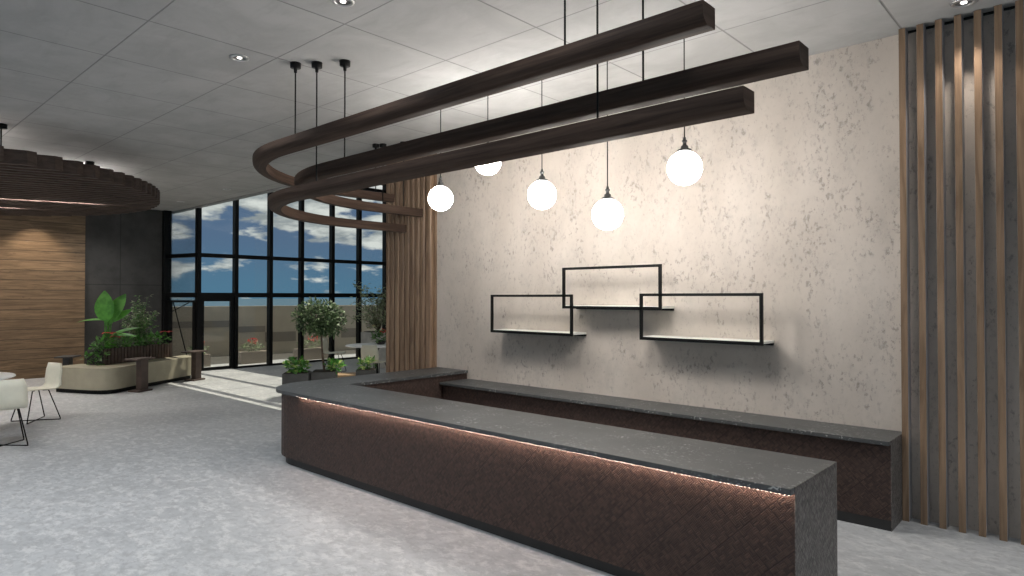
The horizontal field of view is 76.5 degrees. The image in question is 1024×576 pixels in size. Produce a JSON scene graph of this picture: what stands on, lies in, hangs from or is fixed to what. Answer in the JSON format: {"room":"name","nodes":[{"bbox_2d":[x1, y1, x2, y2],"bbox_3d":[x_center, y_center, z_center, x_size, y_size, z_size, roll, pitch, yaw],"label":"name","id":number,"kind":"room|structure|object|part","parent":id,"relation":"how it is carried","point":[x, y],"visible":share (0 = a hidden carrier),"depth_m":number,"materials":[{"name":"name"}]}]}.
{"room":"lobby","nodes":[
{"label":"lobby","id":0,"kind":"room"},
{"bbox_2d":[0,215,85,379],"bbox_3d":[-12.446,-0.025,11.167,0.360,3.760,8.720,-1,-1,42],"label":"wall","id":1,"kind":"structure","parent":0,"point":[42,258],"depth_m":13.67,"materials":[{"name":"brown wood"}]},
{"bbox_2d":[84,209,161,363],"bbox_3d":[-8.991,0.028,14.999,0.300,3.760,1.600,-1,-1,42],"label":"wall","id":2,"kind":"structure","parent":0,"point":[123,251],"depth_m":14.90,"materials":[{"name":"grey concrete"}]},
{"bbox_2d":[161,184,385,368],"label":"window","id":3,"kind":"structure","parent":2,"relation":"in","point":[182,254],"depth_m":15.46,"materials":[{"name":"black metal"}]},
{"bbox_3d":[-7.684,-1.292,15.188,1.227,1.075,0.010,0,-1,30],"label":"pane","id":4,"kind":"part","parent":3,"relation":"part of","materials":[{"name":"clear glass"}]},
{"bbox_3d":[-7.684,-0.295,15.175,1.227,0.920,0.010,0,-1,30],"label":"pane","id":5,"kind":"part","parent":3,"relation":"part of","materials":[{"name":"clear glass"}]},
{"bbox_3d":[-7.684,1.017,15.156,1.227,1.705,0.010,0,-1,30],"label":"pane","id":6,"kind":"part","parent":3,"relation":"part of","materials":[{"name":"clear glass"}]},
{"bbox_2d":[201,297,233,370],"bbox_3d":[-6.878,1.055,15.179,0.140,1.690,0.785,-1,-1,42],"label":"door","id":7,"kind":"structure","parent":3,"relation":"attached to","point":[230,299],"depth_m":15.34,"materials":[{"name":"black metal"}]},
{"bbox_2d":[0,0,1016,210],"bbox_3d":[-4.169,-2.638,4.889,21.700,1.290,10.550,-1,-1,42],"label":"ceiling","id":8,"kind":"structure","parent":0,"point":[153,92],"depth_m":5.66,"materials":[{"name":"white paint"}]},
{"bbox_2d":[0,123,159,215],"bbox_3d":[-8.534,-1.659,8.771,6.656,0.560,6.660,-1,-1,42],"label":"chandelier","id":9,"kind":"object","parent":8,"relation":"hanging from","point":[32,183],"visible":1,"depth_m":9.11,"materials":[{"name":"brown wood"}]},
{"bbox_3d":[-6.088,-1.745,7.745,0.015,0.375,0.015,0,-1,20],"label":"rod","id":10,"kind":"part","parent":9,"relation":"part of","materials":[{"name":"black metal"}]},
{"bbox_2d":[230,54,248,61],"bbox_3d":[-2.343,-1.976,5.590,0.160,0.011,0.160,-1,-1,42],"label":"recessed light","id":11,"kind":"object","parent":8,"relation":"in","point":[237,57],"visible":1,"depth_m":5.58,"materials":[{"name":"white metal"}]},
{"bbox_2d":[182,165,385,209],"bbox_3d":[-4.954,-1.898,12.825,9.230,0.070,0.130,-1,-1,42],"label":"trim","id":12,"kind":"structure","parent":8,"relation":"attached to","point":[283,187],"depth_m":13.28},
{"bbox_2d":[331,0,354,6],"bbox_3d":[-1.176,-1.991,4.526,0.160,0.011,0.160,-1,-1,42],"label":"recessed light","id":13,"kind":"object","parent":8,"relation":"in","point":[341,3],"visible":1,"depth_m":4.54,"materials":[{"name":"white metal"}]},
{"bbox_2d":[428,110,452,210],"bbox_3d":[-0.752,-1.389,6.851,0.260,1.153,0.260,-1,-1,42],"label":"globe pendant","id":14,"kind":"object","parent":8,"relation":"hanging from","point":[440,198],"visible":0.87,"depth_m":6.76,"materials":[{"name":"white glass"}]},
{"bbox_3d":[-0.752,-0.942,6.845,0.260,0.260,0.260,-1,-1,42],"label":"globe","id":15,"kind":"part","parent":14,"relation":"part of","materials":[{"name":"white glass"}]},
{"bbox_2d":[252,0,714,202],"bbox_3d":[-1.188,-1.601,5.682,1.889,0.760,6.478,0,-1,-24],"label":"pendant light","id":16,"kind":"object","parent":8,"relation":"hanging from","point":[698,17],"depth_m":3.98,"materials":[{"name":"brown wood"}]},
{"bbox_3d":[-1.907,-1.642,5.723,0.011,0.637,0.011,0,-1,20],"label":"rod","id":17,"kind":"part","parent":16,"relation":"part of","materials":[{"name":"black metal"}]},
{"bbox_3d":[0.302,-1.670,3.708,0.011,0.637,0.011,0,-1,20],"label":"rod","id":18,"kind":"part","parent":16,"relation":"part of","materials":[{"name":"black metal"}]},
{"bbox_2d":[476,96,500,174],"bbox_3d":[-0.237,-1.540,6.384,0.260,0.863,0.260,-1,-1,42],"label":"globe pendant","id":19,"kind":"object","parent":8,"relation":"hanging from","point":[489,169],"visible":0.38,"depth_m":6.31,"materials":[{"name":"white glass"}]},
{"bbox_3d":[-0.237,-1.239,6.380,0.260,0.260,0.260,-1,-1,42],"label":"globe","id":20,"kind":"part","parent":19,"relation":"part of","materials":[{"name":"white glass"}]},
{"bbox_2d":[268,0,753,232],"bbox_3d":[-1.027,-1.396,5.699,1.916,1.170,6.548,0,-1,-24],"label":"pendant light","id":21,"kind":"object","parent":8,"relation":"hanging from","point":[736,101],"depth_m":4.01,"materials":[{"name":"brown wood"}]},
{"bbox_3d":[-1.715,-1.438,5.707,0.011,1.047,0.011,0,-1,-25],"label":"rod","id":22,"kind":"part","parent":21,"relation":"part of","materials":[{"name":"black metal"}]},
{"bbox_3d":[0.486,-1.465,3.699,0.011,1.047,0.011,0,-1,-25],"label":"rod","id":23,"kind":"part","parent":21,"relation":"part of","materials":[{"name":"black metal"}]},
{"bbox_2d":[528,80,555,208],"bbox_3d":[0.273,-1.347,5.916,0.260,1.263,0.260,-1,-1,42],"label":"globe pendant","id":24,"kind":"object","parent":8,"relation":"hanging from","point":[541,194],"visible":0.9,"depth_m":5.83,"materials":[{"name":"white glowing glass"},{"name":"black metal"}]},
{"bbox_3d":[0.273,-1.514,5.918,0.008,0.898,0.008,0,-1,-25],"label":"cord","id":25,"kind":"part","parent":24,"relation":"part of","materials":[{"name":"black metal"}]},
{"bbox_3d":[0.273,-0.845,5.909,0.260,0.260,0.260,-1,-1,42],"label":"globe","id":26,"kind":"part","parent":24,"relation":"part of","materials":[{"name":"white glass"}]},
{"bbox_2d":[294,0,808,216],"bbox_3d":[-0.751,-1.497,5.632,1.873,0.970,6.467,0,-1,-25],"label":"pendant light","id":27,"kind":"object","parent":8,"relation":"hanging from","point":[793,57],"depth_m":3.95,"materials":[{"name":"brown wood"}]},
{"bbox_3d":[-1.459,-1.538,5.671,0.011,0.847,0.011,0,-1,20],"label":"rod","id":28,"kind":"part","parent":27,"relation":"part of","materials":[{"name":"black metal"}]},
{"bbox_3d":[0.739,-1.566,3.666,0.011,0.847,0.011,0,-1,-25],"label":"rod","id":29,"kind":"part","parent":27,"relation":"part of","materials":[{"name":"black metal"}]},
{"bbox_2d":[592,61,622,229],"bbox_3d":[0.798,-1.234,5.435,0.260,1.502,0.260,-1,-1,42],"label":"globe pendant","id":30,"kind":"object","parent":8,"relation":"hanging from","point":[607,214],"visible":0.94,"depth_m":5.34,"materials":[{"name":"white frosted glass"},{"name":"black metal"}]},
{"bbox_3d":[0.798,-0.613,5.427,0.260,0.260,0.260,-1,-1,42],"label":"globe","id":31,"kind":"part","parent":30,"relation":"part of","materials":[{"name":"white glass"}]},
{"bbox_3d":[0.798,-1.401,5.438,0.008,1.137,0.008,0,-1,-25],"label":"cord","id":32,"kind":"part","parent":30,"relation":"part of","materials":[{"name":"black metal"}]},
{"bbox_2d":[667,39,701,184],"bbox_3d":[1.316,-1.388,4.964,0.260,1.207,0.260,-1,-1,42],"label":"globe pendant","id":33,"kind":"object","parent":8,"relation":"hanging from","point":[684,167],"visible":0.91,"depth_m":4.87,"materials":[{"name":"white frosted glass"},{"name":"black metal"}]},
{"bbox_3d":[1.316,-0.914,4.958,0.260,0.260,0.260,-1,-1,42],"label":"globe","id":34,"kind":"part","parent":33,"relation":"part of","materials":[{"name":"white glass"}]},
{"bbox_3d":[1.316,-1.555,4.966,0.008,0.842,0.008,0,-1,-25],"label":"cord","id":35,"kind":"part","parent":33,"relation":"part of","materials":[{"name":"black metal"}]},
{"bbox_2d":[950,0,976,7],"bbox_3d":[3.155,-1.991,4.540,0.160,0.011,0.160,-1,-1,42],"label":"recessed light","id":36,"kind":"object","parent":8,"relation":"in","point":[957,3],"visible":1,"depth_m":4.55,"materials":[{"name":"white metal"}]},
{"bbox_2d":[0,354,1023,575],"bbox_3d":[-1.841,1.856,6.934,21.100,0.120,16.800,-1,-1,42],"label":"floor","id":37,"kind":"structure","parent":0,"point":[181,477],"depth_m":5.08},
{"bbox_2d":[0,372,15,379],"bbox_3d":[-6.870,1.447,7.778,1.480,0.722,1.480,-1,-1,42],"label":"round table","id":38,"kind":"object","parent":37,"relation":"on","point":[3,375],"visible":1,"depth_m":8.10,"materials":[{"name":"white laminate"}]},
{"bbox_2d":[0,379,27,445],"bbox_3d":[-5.798,1.416,7.420,0.422,0.776,0.468,1,-1,-42],"label":"shell chair","id":39,"kind":"object","parent":37,"relation":"on","point":[13,392],"visible":1,"depth_m":7.33,"materials":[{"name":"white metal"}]},
{"bbox_3d":[-5.794,1.590,7.641,0.018,0.431,0.176,0,-1,-4],"label":"leg","id":40,"kind":"part","parent":39,"relation":"part of","materials":[{"name":"black metal"}]},
{"bbox_3d":[-5.620,1.587,7.445,0.210,0.431,0.021,0,-1,17],"label":"leg","id":41,"kind":"part","parent":39,"relation":"part of","materials":[{"name":"black metal"}]},
{"bbox_2d":[11,362,61,423],"bbox_3d":[-6.537,1.437,8.966,0.422,0.776,0.468,0,-1,28],"label":"shell chair","id":42,"kind":"object","parent":37,"relation":"on","point":[53,375],"visible":0.91,"depth_m":9.10,"materials":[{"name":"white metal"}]},
{"bbox_3d":[-6.480,1.606,8.748,0.018,0.432,0.177,0,-1,-10],"label":"leg","id":43,"kind":"part","parent":42,"relation":"part of","materials":[{"name":"black metal"}]},
{"bbox_3d":[-6.624,1.611,9.122,0.021,0.431,0.210,0,-1,-3],"label":"leg","id":44,"kind":"part","parent":42,"relation":"part of","materials":[{"name":"black metal"}]},
{"bbox_3d":[-6.358,1.609,8.980,0.209,0.432,0.021,0,-1,-31],"label":"leg","id":45,"kind":"part","parent":42,"relation":"part of","materials":[{"name":"black metal"}]},
{"bbox_2d":[54,355,80,365],"bbox_3d":[-8.370,1.575,12.245,0.300,0.590,0.420,0,-1,-13],"label":"side table","id":46,"kind":"object","parent":37,"relation":"on","point":[67,359],"visible":0.41,"depth_m":12.17,"materials":[{"name":"brown wood"}]},
{"bbox_2d":[56,355,190,393],"bbox_3d":[-7.184,1.647,12.624,1.227,0.455,2.612,0,-1,21],"label":"bench","id":47,"kind":"object","parent":37,"relation":"on","point":[119,377],"visible":0.8,"depth_m":11.62,"materials":[{"name":"beige fabric"}]},
{"bbox_2d":[86,343,171,364],"bbox_3d":[-7.454,1.504,12.750,0.405,0.745,1.706,0,-1,13],"label":"planter","id":48,"kind":"object","parent":37,"relation":"on","point":[117,355],"visible":0.37,"depth_m":12.46,"materials":[{"name":"wood"}]},
{"bbox_2d":[80,291,138,345],"bbox_3d":[-7.624,0.594,12.316,1.137,1.089,0.383,0,-1,-1],"label":"leaf plant","id":49,"kind":"object","parent":48,"relation":"on","point":[108,310],"visible":0.8,"depth_m":12.24,"materials":[{"name":"green plant"}]},
{"bbox_2d":[80,331,171,365],"bbox_3d":[-7.466,1.181,12.685,0.651,0.646,1.954,0,-1,15],"label":"ground cover","id":50,"kind":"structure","parent":48,"relation":"on","point":[129,339],"depth_m":12.44,"materials":[{"name":"green plant"}]},
{"bbox_2d":[121,294,159,343],"bbox_3d":[-7.468,0.634,12.949,0.872,1.024,0.762,-1,-1,42],"label":"feathery shrub","id":51,"kind":"object","parent":48,"relation":"on","point":[143,326],"visible":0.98,"depth_m":12.91,"materials":[{"name":"green plant"}]},
{"bbox_2d":[124,357,155,392],"bbox_3d":[-6.713,1.562,11.718,0.300,0.600,0.420,0,-1,13],"label":"side table","id":52,"kind":"object","parent":37,"relation":"on","point":[141,362],"visible":1,"depth_m":11.70,"materials":[{"name":"brown wood"}]},
{"bbox_2d":[169,300,192,354],"bbox_3d":[-7.267,1.084,14.277,0.024,1.630,0.490,-1,-1,42],"label":"rods","id":53,"kind":"object","parent":37,"relation":"on","point":[192,300],"visible":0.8,"depth_m":14.25,"materials":[{"name":"black metal"}]},
{"bbox_3d":[-7.289,0.863,14.256,0.024,1.176,0.308,-1,-1,42],"label":"rod","id":54,"kind":"part","parent":53,"relation":"part of","materials":[{"name":"black metal"}]},
{"bbox_2d":[181,350,207,380],"bbox_3d":[-6.487,1.584,13.271,0.300,0.600,0.420,0,-1,13],"label":"side table","id":55,"kind":"object","parent":37,"relation":"on","point":[196,355],"visible":1,"depth_m":13.26,"materials":[{"name":"brown wood"}]},
{"bbox_2d":[282,370,311,384],"bbox_3d":[-3.642,1.637,11.017,0.420,0.432,0.400,0,-1,-9],"label":"planter box","id":56,"kind":"object","parent":37,"relation":"on","point":[290,377],"visible":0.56,"depth_m":10.83,"materials":[{"name":"grey concrete"}]},
{"bbox_2d":[282,355,311,373],"bbox_3d":[-3.649,1.338,11.020,0.523,0.388,0.548,0,-1,-7],"label":"leafy plant","id":57,"kind":"object","parent":56,"relation":"on","point":[292,359],"visible":0.99,"depth_m":10.95,"materials":[{"name":"green plant"}]},
{"bbox_2d":[311,369,337,379],"bbox_3d":[-3.241,1.640,11.233,0.400,0.432,0.400,0,-1,-9],"label":"planter box","id":58,"kind":"object","parent":37,"relation":"on","point":[317,374],"visible":0.46,"depth_m":11.05,"materials":[{"name":"grey concrete"}]},
{"bbox_2d":[290,296,347,370],"bbox_3d":[-3.333,0.781,11.197,1.012,1.312,0.983,-1,-1,42],"label":"tree","id":59,"kind":"object","parent":58,"relation":"on","point":[330,316],"visible":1,"depth_m":11.08,"materials":[{"name":"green plant"}]},
{"bbox_2d":[324,358,346,373],"bbox_3d":[-3.064,1.363,11.245,0.436,0.326,0.395,-1,-1,42],"label":"leafy plant","id":60,"kind":"object","parent":58,"relation":"on","point":[333,363],"visible":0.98,"depth_m":11.21,"materials":[{"name":"green plant"}]},
{"bbox_2d":[322,338,345,372],"bbox_3d":[-4.024,1.516,14.676,0.468,0.776,0.422,0,-1,-1],"label":"shell chair","id":61,"kind":"object","parent":37,"relation":"on","point":[325,342],"visible":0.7,"depth_m":14.70,"materials":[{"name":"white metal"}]},
{"bbox_2d":[338,372,355,377],"bbox_3d":[-3.127,1.745,12.278,0.837,0.250,0.438,0,-1,-9],"label":"wooden bench","id":62,"kind":"object","parent":37,"relation":"on","point":[346,374],"visible":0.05,"depth_m":12.16,"materials":[{"name":"brown wood"}]},
{"bbox_2d":[345,343,385,373],"bbox_3d":[-2.778,1.524,13.316,1.240,0.722,1.240,-1,-1,42],"label":"round table","id":63,"kind":"object","parent":37,"relation":"on","point":[357,345],"visible":0.33,"depth_m":13.28,"materials":[{"name":"white laminate"}]},
{"bbox_2d":[370,328,385,344],"bbox_3d":[-2.683,0.997,13.460,0.496,0.335,0.466,0,-1,-6],"label":"flower arrangement","id":64,"kind":"object","parent":63,"relation":"on","point":[379,333],"visible":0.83,"depth_m":13.39,"materials":[{"name":"green plant"}]},
{"bbox_2d":[356,368,375,375],"bbox_3d":[-2.616,1.655,11.651,0.340,0.412,0.300,0,-1,-9],"label":"planter box","id":65,"kind":"object","parent":37,"relation":"on","point":[360,371],"visible":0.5,"depth_m":11.51,"materials":[{"name":"grey concrete"}]},
{"bbox_2d":[357,355,378,369],"bbox_3d":[-2.607,1.372,11.663,0.408,0.344,0.400,0,-1,1],"label":"leafy plant","id":66,"kind":"object","parent":65,"relation":"on","point":[367,359],"visible":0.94,"depth_m":11.65,"materials":[{"name":"green plant"}]},
{"bbox_2d":[361,330,385,367],"bbox_3d":[-3.134,1.483,15.835,0.440,0.872,1.000,-1,-1,42],"label":"concrete planter","id":67,"kind":"object","parent":37,"relation":"on","point":[365,336],"visible":0.25,"depth_m":15.51,"materials":[{"name":"concrete"}]},
{"bbox_2d":[347,280,385,330],"bbox_3d":[-3.369,0.435,15.780,1.347,1.246,1.264,-1,-1,42],"label":"tree","id":68,"kind":"object","parent":67,"relation":"on","point":[375,320],"visible":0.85,"depth_m":15.61,"materials":[{"name":"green plant"}]},
{"bbox_2d":[361,345,385,372],"bbox_3d":[-2.658,1.488,12.664,0.422,0.776,0.468,0,-1,22],"label":"shell chair","id":69,"kind":"object","parent":37,"relation":"on","point":[366,350],"visible":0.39,"depth_m":12.46,"materials":[{"name":"white plastic"}]},
{"bbox_2d":[276,367,837,575],"bbox_3d":[0.185,1.402,5.941,5.480,0.760,2.515,-1,-1,42],"label":"reception desk","id":70,"kind":"object","parent":37,"relation":"on","point":[616,501],"depth_m":4.20,"materials":[{"name":"grey stone"}]},
{"bbox_3d":[0.254,1.740,5.941,5.375,0.085,2.415,-1,-1,42],"label":"kick plate","id":71,"kind":"part","parent":70,"relation":"part of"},
{"bbox_2d":[276,367,834,495],"bbox_3d":[0.184,1.038,5.947,5.477,0.032,2.515,-1,-1,42],"label":"countertop","id":72,"kind":"structure","parent":70,"relation":"on","point":[769,471],"depth_m":4.41,"materials":[{"name":"grey stone"}]},
{"bbox_3d":[1.625,1.369,3.456,0.003,0.759,0.675,-1,-1,42],"label":"panel","id":73,"kind":"part","parent":70,"relation":"part of","materials":[{"name":"grey stone"}]},
{"bbox_2d":[440,379,901,531],"bbox_3d":[1.078,1.463,6.500,4.881,0.655,0.486,-1,-1,42],"label":"counter","id":74,"kind":"object","parent":37,"relation":"on","point":[869,460],"depth_m":5.45,"materials":[{"name":"grey stone"}]},
{"bbox_2d":[440,379,901,445],"bbox_3d":[1.077,1.150,6.505,4.878,0.030,0.486,-1,-1,42],"label":"countertop","id":75,"kind":"structure","parent":74,"relation":"on","point":[884,437],"depth_m":5.84,"materials":[{"name":"grey stone"}]},
{"bbox_3d":[1.097,1.753,6.513,4.870,0.075,0.432,-1,-1,42],"label":"kick plate","id":76,"kind":"part","parent":74,"relation":"part of","materials":[{"name":"black"}]},
{"bbox_3d":[2.897,1.441,4.875,0.003,0.654,0.436,-1,-1,42],"label":"panel","id":77,"kind":"part","parent":74,"relation":"part of","materials":[{"name":"grey stone"}]},
{"bbox_2d":[898,28,911,521],"bbox_3d":[3.018,-0.110,4.988,0.046,3.757,0.095,-1,-1,42],"label":"batten","id":78,"kind":"object","parent":37,"relation":"on","point":[902,33],"visible":1,"depth_m":4.96,"materials":[{"name":"brown wood"}]},
{"bbox_2d":[916,23,929,525],"bbox_3d":[3.106,-0.111,4.908,0.046,3.757,0.095,-1,-1,42],"label":"batten","id":79,"kind":"object","parent":37,"relation":"on","point":[920,28],"visible":1,"depth_m":4.88,"materials":[{"name":"brown wood"}]},
{"bbox_2d":[935,19,948,528],"bbox_3d":[3.193,-0.112,4.828,0.046,3.757,0.095,-1,-1,42],"label":"batten","id":80,"kind":"object","parent":37,"relation":"on","point":[939,24],"visible":1,"depth_m":4.80,"materials":[{"name":"brown wood"}]},
{"bbox_2d":[954,14,967,532],"bbox_3d":[3.280,-0.113,4.748,0.046,3.757,0.095,-1,-1,42],"label":"batten","id":81,"kind":"object","parent":37,"relation":"on","point":[958,19],"visible":1,"depth_m":4.71,"materials":[{"name":"brown wood"}]},
{"bbox_2d":[974,9,987,536],"bbox_3d":[3.368,-0.114,4.669,0.046,3.757,0.095,-1,-1,42],"label":"batten","id":82,"kind":"object","parent":37,"relation":"on","point":[978,14],"visible":1,"depth_m":4.63,"materials":[{"name":"brown wood"}]},
{"bbox_2d":[994,4,1008,541],"bbox_3d":[3.456,-0.115,4.589,0.046,3.757,0.095,-1,-1,42],"label":"batten","id":83,"kind":"object","parent":37,"relation":"on","point":[998,9],"visible":1,"depth_m":4.55,"materials":[{"name":"brown wood"}]},
{"bbox_2d":[1015,0,1023,544],"bbox_3d":[3.543,-0.116,4.509,0.046,3.757,0.095,-1,-1,42],"label":"batten","id":84,"kind":"object","parent":37,"relation":"on","point":[1019,4],"visible":1,"depth_m":4.48,"materials":[{"name":"brown wood"}]},
{"bbox_2d":[437,9,1020,538],"bbox_3d":[2.819,-0.105,5.444,12.170,3.760,0.260,-1,-1,42],"label":"wall","id":85,"kind":"structure","parent":0,"point":[794,201],"depth_m":5.75,"materials":[{"name":"concrete"}]},
{"bbox_2d":[386,154,436,371],"bbox_3d":[-1.419,-0.052,9.070,1.020,3.756,0.087,-1,-1,42],"label":"panel","id":86,"kind":"object","parent":85,"relation":"attached to","point":[411,256],"visible":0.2,"depth_m":8.98,"materials":[{"name":"brown wood"}]},
{"bbox_2d":[490,294,586,335],"bbox_3d":[0.281,0.303,7.392,1.202,0.455,0.271,-1,-1,42],"label":"wall shelf","id":87,"kind":"object","parent":85,"relation":"attached to","point":[515,331],"visible":1,"depth_m":7.25,"materials":[{"name":"black metal"}]},
{"bbox_2d":[562,264,673,310],"bbox_3d":[1.067,0.003,6.678,1.185,0.448,0.271,-1,-1,42],"label":"wall shelf","id":88,"kind":"object","parent":85,"relation":"attached to","point":[660,307],"visible":0.98,"depth_m":6.52,"materials":[{"name":"black metal"}]},
{"bbox_2d":[639,293,773,345],"bbox_3d":[1.776,0.280,6.028,1.200,0.460,0.271,-1,-1,42],"label":"wall shelf","id":89,"kind":"object","parent":85,"relation":"attached to","point":[761,342],"visible":1,"depth_m":5.87,"materials":[{"name":"black metal"}]},
{"bbox_2d":[908,6,1014,33],"bbox_3d":[5.090,-2.008,3.204,5.560,0.012,0.024,-1,-1,42],"label":"trim","id":90,"kind":"structure","parent":85,"relation":"attached to","point":[1011,7],"depth_m":4.78,"materials":[{"name":"black metal"}]},
{"label":"outside","id":91,"kind":"structure","parent":0,"visible":0},
{"bbox_2d":[204,298,380,305],"bbox_3d":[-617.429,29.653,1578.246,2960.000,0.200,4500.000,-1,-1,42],"label":"sea","id":92,"kind":"structure","parent":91,"point":[339,301],"depth_m":910.21,"materials":[{"name":"blue liquid"}]},
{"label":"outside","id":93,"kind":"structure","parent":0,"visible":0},
{"bbox_2d":[211,350,355,364],"bbox_3d":[-5.024,2.077,22.154,6.680,0.139,18.000,-1,-1,42],"label":"terrace","id":94,"kind":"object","parent":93,"point":[277,356],"visible":0.04,"depth_m":18.48,"materials":[{"name":"grey concrete"}]},
{"bbox_2d":[204,341,210,366],"bbox_3d":[-7.642,1.592,15.856,0.436,0.655,0.595,-1,-1,42],"label":"trough","id":95,"kind":"object","parent":94,"relation":"on","point":[207,357],"visible":0.1,"depth_m":15.86,"materials":[{"name":"beige concrete"}]},
{"bbox_2d":[238,338,265,363],"bbox_3d":[-6.708,1.605,16.741,0.433,0.653,0.736,-1,-1,42],"label":"trough","id":96,"kind":"object","parent":94,"relation":"on","point":[259,356],"visible":0.98,"depth_m":16.63,"materials":[{"name":"beige concrete"}]},
{"bbox_2d":[204,305,381,356],"bbox_3d":[-6.252,1.281,20.643,12.008,1.450,0.317,1,-1,-35],"label":"wall","id":97,"kind":"structure","parent":94,"relation":"on","point":[252,320],"depth_m":19.60,"materials":[{"name":"beige concrete"}]},
{"bbox_3d":[-9.044,1.041,18.539,2.230,0.190,0.024,1,-1,-35],"label":"inset panel","id":98,"kind":"part","parent":97,"relation":"part of","materials":[{"name":"grey concrete"}]},
{"bbox_3d":[-7.769,1.229,19.417,0.759,0.174,0.024,1,-1,-35],"label":"inset panel","id":99,"kind":"part","parent":97,"relation":"part of","materials":[{"name":"grey concrete"}]},
{"bbox_3d":[-7.080,1.485,19.890,0.916,0.293,0.024,1,-1,-35],"label":"inset panel","id":100,"kind":"part","parent":97,"relation":"part of","materials":[{"name":"grey concrete"}]},
{"bbox_3d":[-5.255,1.456,21.151,0.621,0.295,0.024,1,-1,-35],"label":"inset panel","id":101,"kind":"part","parent":97,"relation":"part of","materials":[{"name":"grey concrete"}]},
{"bbox_2d":[293,336,328,359],"bbox_3d":[-5.488,1.608,17.796,0.404,0.676,0.931,-1,-1,42],"label":"trough","id":102,"kind":"object","parent":94,"relation":"on","point":[311,353],"visible":0.72,"depth_m":17.67,"materials":[{"name":"beige concrete"}]}
]}

